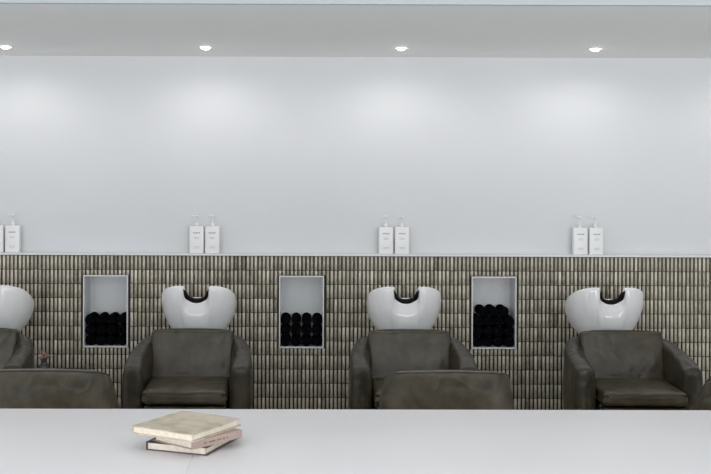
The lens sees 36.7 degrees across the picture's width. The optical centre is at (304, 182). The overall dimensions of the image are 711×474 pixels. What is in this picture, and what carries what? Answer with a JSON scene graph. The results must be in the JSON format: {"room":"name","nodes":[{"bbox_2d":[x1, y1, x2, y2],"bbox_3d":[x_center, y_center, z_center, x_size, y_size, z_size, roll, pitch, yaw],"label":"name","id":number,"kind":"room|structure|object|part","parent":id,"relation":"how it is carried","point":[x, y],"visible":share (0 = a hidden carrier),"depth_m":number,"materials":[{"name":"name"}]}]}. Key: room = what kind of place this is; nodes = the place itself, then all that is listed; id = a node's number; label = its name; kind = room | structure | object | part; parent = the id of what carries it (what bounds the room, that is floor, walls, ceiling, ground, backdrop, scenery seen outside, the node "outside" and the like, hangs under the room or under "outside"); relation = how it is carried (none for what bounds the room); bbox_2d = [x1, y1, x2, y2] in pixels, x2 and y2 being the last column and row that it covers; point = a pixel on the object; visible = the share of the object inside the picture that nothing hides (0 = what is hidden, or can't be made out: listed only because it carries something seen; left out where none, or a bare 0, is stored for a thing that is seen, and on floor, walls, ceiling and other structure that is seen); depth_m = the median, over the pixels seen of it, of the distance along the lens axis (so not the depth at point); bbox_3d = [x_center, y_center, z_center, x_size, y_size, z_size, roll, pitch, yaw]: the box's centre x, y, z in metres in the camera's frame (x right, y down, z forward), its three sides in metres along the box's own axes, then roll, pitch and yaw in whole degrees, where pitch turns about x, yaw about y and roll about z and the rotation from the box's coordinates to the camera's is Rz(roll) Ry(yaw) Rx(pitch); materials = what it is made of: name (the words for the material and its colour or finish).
{"room":"salon","nodes":[
{"label":"salon","id":0,"kind":"room"},
{"bbox_2d":[0,56,710,253],"bbox_3d":[0.302,-0.501,7.260,8.600,1.935,0.280,0,0,0],"label":"wall","id":1,"kind":"structure","parent":0,"point":[476,155],"depth_m":7.12,"materials":[{"name":"paint"}]},
{"bbox_2d":[0,255,710,409],"bbox_3d":[0.296,1.055,7.200,8.600,1.153,0.400,0,0,0],"label":"tiled wall","id":2,"kind":"structure","parent":0,"point":[676,291],"depth_m":7.00,"materials":[{"name":"tile"}]},
{"bbox_2d":[83,275,127,347],"bbox_3d":[-1.305,0.840,7.106,0.294,0.473,0.218,0,0,0],"label":"niche","id":3,"kind":"object","parent":2,"relation":"attached to","point":[101,293],"visible":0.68,"depth_m":7.21,"materials":[{"name":"paint"}]},
{"bbox_2d":[85,332,98,344],"bbox_3d":[-1.410,1.033,7.099,0.068,0.066,0.166,0,0,0],"label":"rolled towel","id":4,"kind":"object","parent":3,"relation":"in","point":[90,339],"visible":0.87,"depth_m":7.02,"materials":[{"name":"black fabric"}]},
{"bbox_2d":[85,322,98,334],"bbox_3d":[-1.409,0.964,7.098,0.068,0.066,0.166,0,0,0],"label":"rolled towel","id":5,"kind":"object","parent":4,"relation":"on","point":[90,329],"visible":0.88,"depth_m":7.02,"materials":[{"name":"black fabric"}]},
{"bbox_2d":[85,312,98,323],"bbox_3d":[-1.409,0.895,7.095,0.066,0.068,0.166,0,0,0],"label":"rolled towel","id":6,"kind":"object","parent":5,"relation":"on","point":[91,318],"visible":0.94,"depth_m":7.02,"materials":[{"name":"black fabric"}]},
{"bbox_2d":[96,333,108,344],"bbox_3d":[-1.340,1.033,7.096,0.068,0.066,0.166,0,0,0],"label":"rolled towel","id":7,"kind":"object","parent":3,"relation":"in","point":[101,339],"visible":0.82,"depth_m":7.02,"materials":[{"name":"black fabric"}]},
{"bbox_3d":[-1.340,0.964,7.095,0.066,0.068,0.166,0,0,0],"label":"rolled towel","id":8,"kind":"object","parent":7,"relation":"on","visible":0},
{"bbox_2d":[96,312,108,323],"bbox_3d":[-1.340,0.896,7.096,0.067,0.066,0.166,0,0,0],"label":"rolled towel","id":9,"kind":"object","parent":8,"relation":"on","point":[101,318],"visible":0.85,"depth_m":7.02,"materials":[{"name":"black fabric"}]},
{"bbox_2d":[106,332,119,344],"bbox_3d":[-1.271,1.034,7.102,0.068,0.066,0.166,0,0,0],"label":"rolled towel","id":10,"kind":"object","parent":3,"relation":"in","point":[111,339],"visible":0.93,"depth_m":7.02,"materials":[{"name":"black fabric"}]},
{"bbox_3d":[-1.271,0.965,7.093,0.068,0.066,0.166,0,0,0],"label":"rolled towel","id":11,"kind":"object","parent":10,"relation":"on","visible":0},
{"bbox_2d":[106,312,119,323],"bbox_3d":[-1.271,0.896,7.094,0.067,0.066,0.166,0,0,0],"label":"rolled towel","id":12,"kind":"object","parent":11,"relation":"on","point":[112,318],"visible":0.9,"depth_m":7.02,"materials":[{"name":"black fabric"}]},
{"bbox_2d":[117,312,126,323],"bbox_3d":[-1.202,0.896,7.104,0.068,0.066,0.166,0,0,0],"label":"rolled towel","id":13,"kind":"object","parent":3,"relation":"in","point":[122,318],"visible":0.8,"depth_m":7.03,"materials":[{"name":"black fabric"}]},
{"bbox_2d":[117,333,126,344],"bbox_3d":[-1.202,1.034,7.102,0.068,0.066,0.166,0,0,0],"label":"rolled towel","id":14,"kind":"object","parent":3,"relation":"in","point":[122,339],"visible":0.8,"depth_m":7.02,"materials":[{"name":"black fabric"}]},
{"bbox_2d":[117,322,126,334],"bbox_3d":[-1.202,0.965,7.106,0.068,0.066,0.166,0,0,0],"label":"rolled towel","id":15,"kind":"object","parent":14,"relation":"on","point":[122,329],"visible":0.8,"depth_m":7.03,"materials":[{"name":"black fabric"}]},
{"bbox_2d":[279,276,323,347],"bbox_3d":[-0.023,0.844,7.106,0.294,0.473,0.218,0,0,0],"label":"niche","id":16,"kind":"object","parent":2,"relation":"attached to","point":[300,294],"visible":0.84,"depth_m":7.21,"materials":[{"name":"paint"}]},
{"bbox_2d":[281,334,290,345],"bbox_3d":[-0.128,1.038,7.099,0.066,0.067,0.166,0,0,0],"label":"rolled towel","id":17,"kind":"object","parent":16,"relation":"in","point":[285,339],"visible":0.91,"depth_m":7.02,"materials":[{"name":"black fabric"}]},
{"bbox_2d":[281,324,290,334],"bbox_3d":[-0.128,0.969,7.106,0.068,0.066,0.166,0,0,0],"label":"rolled towel","id":18,"kind":"object","parent":17,"relation":"on","point":[285,329],"visible":0.95,"depth_m":7.03,"materials":[{"name":"black fabric"}]},
{"bbox_2d":[281,312,290,324],"bbox_3d":[-0.127,0.900,7.104,0.067,0.066,0.166,0,0,0],"label":"rolled towel","id":19,"kind":"object","parent":18,"relation":"on","point":[285,317],"visible":1,"depth_m":7.03,"materials":[{"name":"black fabric"}]},
{"bbox_2d":[291,334,300,345],"bbox_3d":[-0.059,1.038,7.099,0.066,0.067,0.166,0,0,0],"label":"rolled towel","id":20,"kind":"object","parent":16,"relation":"in","point":[295,340],"visible":0.89,"depth_m":7.02,"materials":[{"name":"black fabric"}]},
{"bbox_2d":[291,324,300,335],"bbox_3d":[-0.058,0.969,7.098,0.066,0.067,0.166,0,0,0],"label":"rolled towel","id":21,"kind":"object","parent":20,"relation":"on","point":[295,329],"visible":0.94,"depth_m":7.02,"materials":[{"name":"black fabric"}]},
{"bbox_2d":[291,312,300,324],"bbox_3d":[-0.058,0.900,7.098,0.066,0.068,0.166,0,0,0],"label":"rolled towel","id":22,"kind":"object","parent":21,"relation":"on","point":[296,317],"visible":1,"depth_m":7.02,"materials":[{"name":"black fabric"}]},
{"bbox_2d":[302,335,311,345],"bbox_3d":[0.011,1.038,7.103,0.067,0.067,0.166,0,0,0],"label":"rolled towel","id":23,"kind":"object","parent":16,"relation":"in","point":[306,340],"visible":0.92,"depth_m":7.02,"materials":[{"name":"black fabric"}]},
{"bbox_2d":[302,324,311,335],"bbox_3d":[0.011,0.970,7.101,0.066,0.068,0.166,0,0,0],"label":"rolled towel","id":24,"kind":"object","parent":23,"relation":"on","point":[306,329],"visible":0.95,"depth_m":7.02,"materials":[{"name":"black fabric"}]},
{"bbox_2d":[302,312,311,324],"bbox_3d":[0.011,0.901,7.100,0.066,0.068,0.166,0,0,0],"label":"rolled towel","id":25,"kind":"object","parent":24,"relation":"on","point":[306,317],"visible":1,"depth_m":7.02,"materials":[{"name":"black fabric"}]},
{"bbox_2d":[312,334,321,345],"bbox_3d":[0.080,1.039,7.100,0.068,0.066,0.166,0,0,0],"label":"rolled towel","id":26,"kind":"object","parent":16,"relation":"in","point":[316,340],"visible":0.92,"depth_m":7.02,"materials":[{"name":"black fabric"}]},
{"bbox_2d":[312,324,321,335],"bbox_3d":[0.080,0.970,7.096,0.066,0.068,0.166,0,0,1],"label":"rolled towel","id":27,"kind":"object","parent":26,"relation":"on","point":[316,329],"visible":0.94,"depth_m":7.02,"materials":[{"name":"black fabric"}]},
{"bbox_2d":[312,313,321,324],"bbox_3d":[0.080,0.901,7.098,0.068,0.066,0.166,0,0,0],"label":"rolled towel","id":28,"kind":"object","parent":27,"relation":"on","point":[316,317],"visible":1,"depth_m":7.02,"materials":[{"name":"black fabric"}]},
{"bbox_2d":[0,252,710,257],"bbox_3d":[0.298,0.472,7.058,8.600,0.012,0.124,0,0,0],"label":"trim","id":29,"kind":"structure","parent":2,"relation":"on","point":[2,253],"depth_m":7.00,"materials":[{"name":"metal"}]},
{"bbox_2d":[0,225,4,252],"bbox_3d":[-2.031,0.331,7.060,0.093,0.253,0.051,0,0,2],"label":"pump bottle","id":30,"kind":"object","parent":29,"relation":"on","point":[2,227],"visible":1,"depth_m":7.04,"materials":[{"name":"white plastic"}]},
{"bbox_2d":[5,214,20,252],"bbox_3d":[-1.926,0.331,7.060,0.093,0.253,0.051,0,0,-1],"label":"pump bottle","id":31,"kind":"object","parent":29,"relation":"on","point":[12,232],"visible":1,"depth_m":7.04,"materials":[{"name":"white plastic"}]},
{"bbox_2d":[189,215,203,252],"bbox_3d":[-0.713,0.336,7.060,0.093,0.253,0.051,0,0,0],"label":"pump bottle","id":32,"kind":"object","parent":29,"relation":"on","point":[196,241],"visible":1,"depth_m":7.04,"materials":[{"name":"white plastic"}]},
{"bbox_2d":[205,215,219,252],"bbox_3d":[-0.609,0.336,7.060,0.093,0.253,0.051,0,0,3],"label":"pump bottle","id":33,"kind":"object","parent":29,"relation":"on","point":[212,233],"visible":1,"depth_m":7.04,"materials":[{"name":"white plastic"}]},
{"bbox_2d":[379,215,392,253],"bbox_3d":[0.534,0.341,7.060,0.093,0.253,0.051,0,0,1],"label":"pump bottle","id":34,"kind":"object","parent":29,"relation":"on","point":[385,233],"visible":1,"depth_m":7.04,"materials":[{"name":"white plastic"}]},
{"bbox_2d":[395,215,408,253],"bbox_3d":[0.640,0.341,7.060,0.093,0.253,0.051,0,0,3],"label":"pump bottle","id":35,"kind":"object","parent":29,"relation":"on","point":[401,233],"visible":1,"depth_m":7.04,"materials":[{"name":"white plastic"}]},
{"bbox_2d":[572,216,587,254],"bbox_3d":[1.814,0.345,7.060,0.093,0.253,0.051,0,0,1],"label":"pump bottle","id":36,"kind":"object","parent":29,"relation":"on","point":[579,234],"visible":1,"depth_m":7.04,"materials":[{"name":"white plastic"}]},
{"bbox_2d":[588,216,602,254],"bbox_3d":[1.917,0.346,7.060,0.093,0.253,0.051,0,0,-2],"label":"pump bottle","id":37,"kind":"object","parent":29,"relation":"on","point":[595,233],"visible":1,"depth_m":7.04,"materials":[{"name":"white plastic"}]},
{"bbox_2d":[471,276,516,348],"bbox_3d":[1.237,0.849,7.106,0.294,0.473,0.218,0,0,0],"label":"niche","id":38,"kind":"object","parent":2,"relation":"attached to","point":[493,290],"visible":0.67,"depth_m":7.21,"materials":[{"name":"paint"}]},
{"bbox_2d":[473,335,481,346],"bbox_3d":[1.132,1.043,7.103,0.067,0.066,0.166,0,0,0],"label":"rolled towel","id":39,"kind":"object","parent":38,"relation":"in","point":[477,341],"visible":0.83,"depth_m":7.02,"materials":[{"name":"black fabric"}]},
{"bbox_2d":[473,324,481,335],"bbox_3d":[1.132,0.974,7.099,0.067,0.067,0.166,0,0,0],"label":"rolled towel","id":40,"kind":"object","parent":39,"relation":"on","point":[477,330],"visible":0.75,"depth_m":7.02,"materials":[{"name":"black fabric"}]},
{"bbox_2d":[473,313,482,325],"bbox_3d":[1.133,0.905,7.094,0.067,0.067,0.166,0,0,0],"label":"rolled towel","id":41,"kind":"object","parent":40,"relation":"on","point":[477,320],"visible":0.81,"depth_m":7.01,"materials":[{"name":"black fabric"}]},
{"bbox_2d":[474,304,487,316],"bbox_3d":[1.167,0.845,7.096,0.066,0.068,0.166,0,0,0],"label":"rolled towel","id":42,"kind":"object","parent":41,"relation":"on","point":[479,309],"visible":1,"depth_m":7.02,"materials":[{"name":"black fabric"}]},
{"bbox_2d":[496,304,508,316],"bbox_3d":[1.306,0.845,7.099,0.067,0.066,0.166,0,0,0],"label":"rolled towel","id":43,"kind":"object","parent":38,"relation":"in","point":[503,311],"visible":0.92,"depth_m":7.02,"materials":[{"name":"black fabric"}]},
{"bbox_2d":[500,334,513,346],"bbox_3d":[1.340,1.044,7.098,0.068,0.066,0.166,0,0,0],"label":"rolled towel","id":44,"kind":"object","parent":38,"relation":"in","point":[508,341],"visible":0.91,"depth_m":7.02,"materials":[{"name":"black fabric"}]},
{"bbox_2d":[500,324,513,335],"bbox_3d":[1.340,0.975,7.099,0.068,0.066,0.166,0,0,0],"label":"rolled towel","id":45,"kind":"object","parent":44,"relation":"on","point":[507,330],"visible":0.88,"depth_m":7.02,"materials":[{"name":"black fabric"}]},
{"bbox_2d":[501,315,513,325],"bbox_3d":[1.340,0.905,7.095,0.068,0.066,0.166,0,0,1],"label":"rolled towel","id":46,"kind":"object","parent":45,"relation":"on","point":[508,320],"visible":0.78,"depth_m":7.02,"materials":[{"name":"black fabric"}]},
{"bbox_3d":[1.270,1.044,7.106,0.066,0.068,0.166,0,0,0],"label":"rolled towel","id":47,"kind":"object","parent":38,"relation":"in","visible":0},
{"bbox_3d":[1.271,0.974,7.103,0.066,0.068,0.166,0,0,0],"label":"rolled towel","id":48,"kind":"object","parent":47,"relation":"on","visible":0},
{"bbox_3d":[1.271,0.905,7.096,0.068,0.066,0.166,0,0,0],"label":"rolled towel","id":49,"kind":"object","parent":48,"relation":"on","visible":0},
{"bbox_2d":[485,304,497,315],"bbox_3d":[1.237,0.845,7.108,0.067,0.067,0.166,0,0,0],"label":"rolled towel","id":50,"kind":"object","parent":49,"relation":"on","point":[492,310],"visible":0.91,"depth_m":7.03,"materials":[{"name":"black fabric"}]},
{"bbox_2d":[0,4,710,57],"bbox_3d":[0.304,-1.154,6.070,8.600,0.630,2.100,0,0,0],"label":"ceiling","id":51,"kind":"structure","parent":0,"point":[32,29],"depth_m":5.93,"materials":[{"name":"paint"}]},
{"bbox_2d":[0,45,13,48],"bbox_3d":[-1.850,-0.838,6.610,0.098,0.019,0.098,0,0,0],"label":"recessed light","id":52,"kind":"object","parent":51,"relation":"in","point":[1,46],"visible":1,"depth_m":6.59,"materials":[{"name":"white"}]},
{"bbox_2d":[198,46,212,49],"bbox_3d":[-0.615,-0.833,6.610,0.098,0.019,0.098,0,0,0],"label":"recessed light","id":53,"kind":"object","parent":51,"relation":"in","point":[202,47],"visible":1,"depth_m":6.59,"materials":[{"name":"white"}]},
{"bbox_2d":[0,0,710,5],"bbox_3d":[0.304,-1.102,5.008,8.600,0.534,0.025,0,0,0],"label":"trim","id":54,"kind":"structure","parent":51,"relation":"attached to","point":[226,2],"depth_m":5.00,"materials":[{"name":"paint"}]},
{"bbox_2d":[394,46,408,50],"bbox_3d":[0.596,-0.828,6.610,0.098,0.019,0.098,0,0,0],"label":"recessed light","id":55,"kind":"object","parent":51,"relation":"in","point":[401,48],"visible":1,"depth_m":6.58,"materials":[{"name":"white"}]},
{"bbox_2d":[587,47,602,50],"bbox_3d":[1.793,-0.824,6.610,0.098,0.019,0.098,0,0,0],"label":"recessed light","id":56,"kind":"object","parent":51,"relation":"in","point":[590,48],"visible":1,"depth_m":6.58,"materials":[{"name":"white"}]},
{"bbox_3d":[0.294,1.681,2.700,8.800,0.100,9.400,0,0,0],"label":"floor","id":57,"kind":"structure","parent":0,"visible":0},
{"bbox_2d":[0,285,33,368],"bbox_3d":[-1.942,1.122,6.383,0.735,1.001,1.086,0,0,0],"label":"chair","id":58,"kind":"object","parent":57,"relation":"on","point":[16,304],"visible":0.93,"depth_m":6.50,"materials":[{"name":"ceramic"}]},
{"bbox_3d":[-1.941,1.064,6.308,0.485,0.420,0.115,0,-13,0],"label":"backrest","id":59,"kind":"part","parent":58,"relation":"part of","materials":[{"name":"leather"}]},
{"bbox_2d":[0,285,33,331],"bbox_3d":[-1.940,0.792,6.710,0.464,0.341,0.432,0,0,0],"label":"basin","id":60,"kind":"object","parent":58,"relation":"in","point":[16,304],"depth_m":6.55,"materials":[{"name":"white ceramic"}]},
{"bbox_2d":[0,368,119,408],"bbox_3d":[-1.184,1.233,5.063,0.744,0.786,0.521,0,0,0],"label":"tub chair","id":61,"kind":"object","parent":57,"relation":"on","point":[20,388],"visible":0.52,"depth_m":4.81,"materials":[{"name":"leather"}]},
{"bbox_2d":[121,286,252,408],"bbox_3d":[-0.664,1.127,6.383,0.735,1.001,1.086,0,0,0],"label":"chair","id":62,"kind":"object","parent":57,"relation":"on","point":[197,362],"visible":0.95,"depth_m":6.25,"materials":[{"name":"leather"}]},
{"bbox_3d":[-0.664,1.173,6.070,0.466,0.095,0.460,0,1,0],"label":"seat","id":63,"kind":"part","parent":62,"relation":"part of","materials":[{"name":"leather"}]},
{"bbox_3d":[-0.665,1.317,6.160,0.455,0.200,0.400,0,0,0],"label":"seat frame","id":64,"kind":"part","parent":62,"relation":"part of","materials":[{"name":"leather"}]},
{"bbox_3d":[-0.664,1.069,6.308,0.485,0.420,0.115,0,-13,0],"label":"backrest","id":65,"kind":"part","parent":62,"relation":"part of","materials":[{"name":"leather"}]},
{"bbox_2d":[161,286,235,328],"bbox_3d":[-0.663,0.797,6.710,0.464,0.341,0.432,0,0,0],"label":"basin","id":66,"kind":"object","parent":62,"relation":"in","point":[215,310],"depth_m":6.52,"materials":[{"name":"white ceramic"}]},
{"bbox_2d":[0,409,710,473],"bbox_3d":[0.027,1.083,2.120,4.298,1.095,0.820,0,0,0],"label":"reception desk","id":67,"kind":"object","parent":57,"relation":"on","point":[32,441],"visible":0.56,"depth_m":2.19,"materials":[{"name":"laminate"}]},
{"bbox_2d":[146,437,235,455],"bbox_3d":[-0.227,0.526,2.195,0.134,0.016,0.165,0,0,20],"label":"book","id":68,"kind":"object","parent":67,"relation":"on","point":[152,445],"visible":0.38,"depth_m":2.13,"materials":[{"name":"white paper"}]},
{"bbox_2d":[153,428,241,449],"bbox_3d":[-0.217,0.510,2.164,0.116,0.016,0.138,0,0,41],"label":"book","id":69,"kind":"object","parent":68,"relation":"on","point":[234,433],"visible":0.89,"depth_m":2.12,"materials":[{"name":"beige paper"}]},
{"bbox_2d":[131,410,241,442],"bbox_3d":[-0.239,0.494,2.179,0.152,0.015,0.170,0,0,30],"label":"book","id":70,"kind":"object","parent":69,"relation":"on","point":[187,426],"visible":1,"depth_m":2.15,"materials":[{"name":"beige paper"}]},
{"bbox_2d":[348,287,476,408],"bbox_3d":[0.615,1.132,6.383,0.735,1.001,1.086,0,0,0],"label":"chair","id":71,"kind":"object","parent":57,"relation":"on","point":[403,339],"visible":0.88,"depth_m":6.28,"materials":[{"name":"leather"}]},
{"bbox_3d":[0.615,1.322,6.160,0.455,0.200,0.400,0,0,0],"label":"seat frame","id":72,"kind":"part","parent":71,"relation":"part of","materials":[{"name":"metal"}]},
{"bbox_3d":[0.616,1.177,6.070,0.466,0.095,0.460,0,1,0],"label":"seat","id":73,"kind":"part","parent":71,"relation":"part of","materials":[{"name":"leather"}]},
{"bbox_2d":[366,287,440,329],"bbox_3d":[0.617,0.802,6.710,0.464,0.341,0.432,0,0,0],"label":"basin","id":74,"kind":"object","parent":71,"relation":"in","point":[385,310],"depth_m":6.52,"materials":[{"name":"white ceramic"}]},
{"bbox_3d":[0.616,1.073,6.308,0.485,0.420,0.115,0,-13,0],"label":"backrest","id":75,"kind":"part","parent":71,"relation":"part of","materials":[{"name":"leather"}]},
{"bbox_2d":[379,370,514,409],"bbox_3d":[0.654,1.240,5.063,0.744,0.786,0.521,0,0,0],"label":"tub chair","id":76,"kind":"object","parent":57,"relation":"on","point":[408,389],"visible":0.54,"depth_m":4.81,"materials":[{"name":"leather"}]},
{"bbox_2d":[563,287,702,409],"bbox_3d":[1.867,1.137,6.383,0.735,1.001,1.086,0,0,0],"label":"chair","id":77,"kind":"object","parent":57,"relation":"on","point":[610,365],"visible":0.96,"depth_m":6.25,"materials":[{"name":"leather"}]},
{"bbox_3d":[1.867,1.327,6.160,0.455,0.200,0.400,0,0,0],"label":"seat frame","id":78,"kind":"part","parent":77,"relation":"part of","materials":[{"name":"metal"}]},
{"bbox_2d":[564,287,643,333],"bbox_3d":[1.869,0.807,6.710,0.464,0.341,0.432,0,0,0],"label":"basin","id":79,"kind":"object","parent":77,"relation":"in","point":[586,309],"depth_m":6.52,"materials":[{"name":"white ceramic"}]},
{"bbox_3d":[1.868,1.078,6.308,0.485,0.420,0.115,0,-13,0],"label":"backrest","id":80,"kind":"part","parent":77,"relation":"part of","materials":[{"name":"leather"}]},
{"bbox_3d":[1.867,1.182,6.070,0.466,0.095,0.460,0,1,0],"label":"seat","id":81,"kind":"part","parent":77,"relation":"part of","materials":[{"name":"leather"}]},
{"bbox_2d":[689,377,710,409],"bbox_3d":[2.141,1.245,5.063,0.744,0.786,0.521,0,0,0],"label":"tub chair","id":82,"kind":"object","parent":57,"relation":"on","point":[703,400],"visible":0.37,"depth_m":4.93,"materials":[{"name":"leather"}]},
{"bbox_3d":[-1.425,1.327,5.780,0.250,0.595,0.250,0,0,0],"label":"side table","id":83,"kind":"object","parent":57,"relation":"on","visible":0},
{"bbox_2d":[38,350,50,367],"bbox_3d":[-1.408,0.968,5.778,0.085,0.123,0.088,0,0,0],"label":"flower vase","id":84,"kind":"object","parent":83,"relation":"on","point":[44,356],"visible":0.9,"depth_m":5.76,"materials":[{"name":"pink plant"}]}
]}

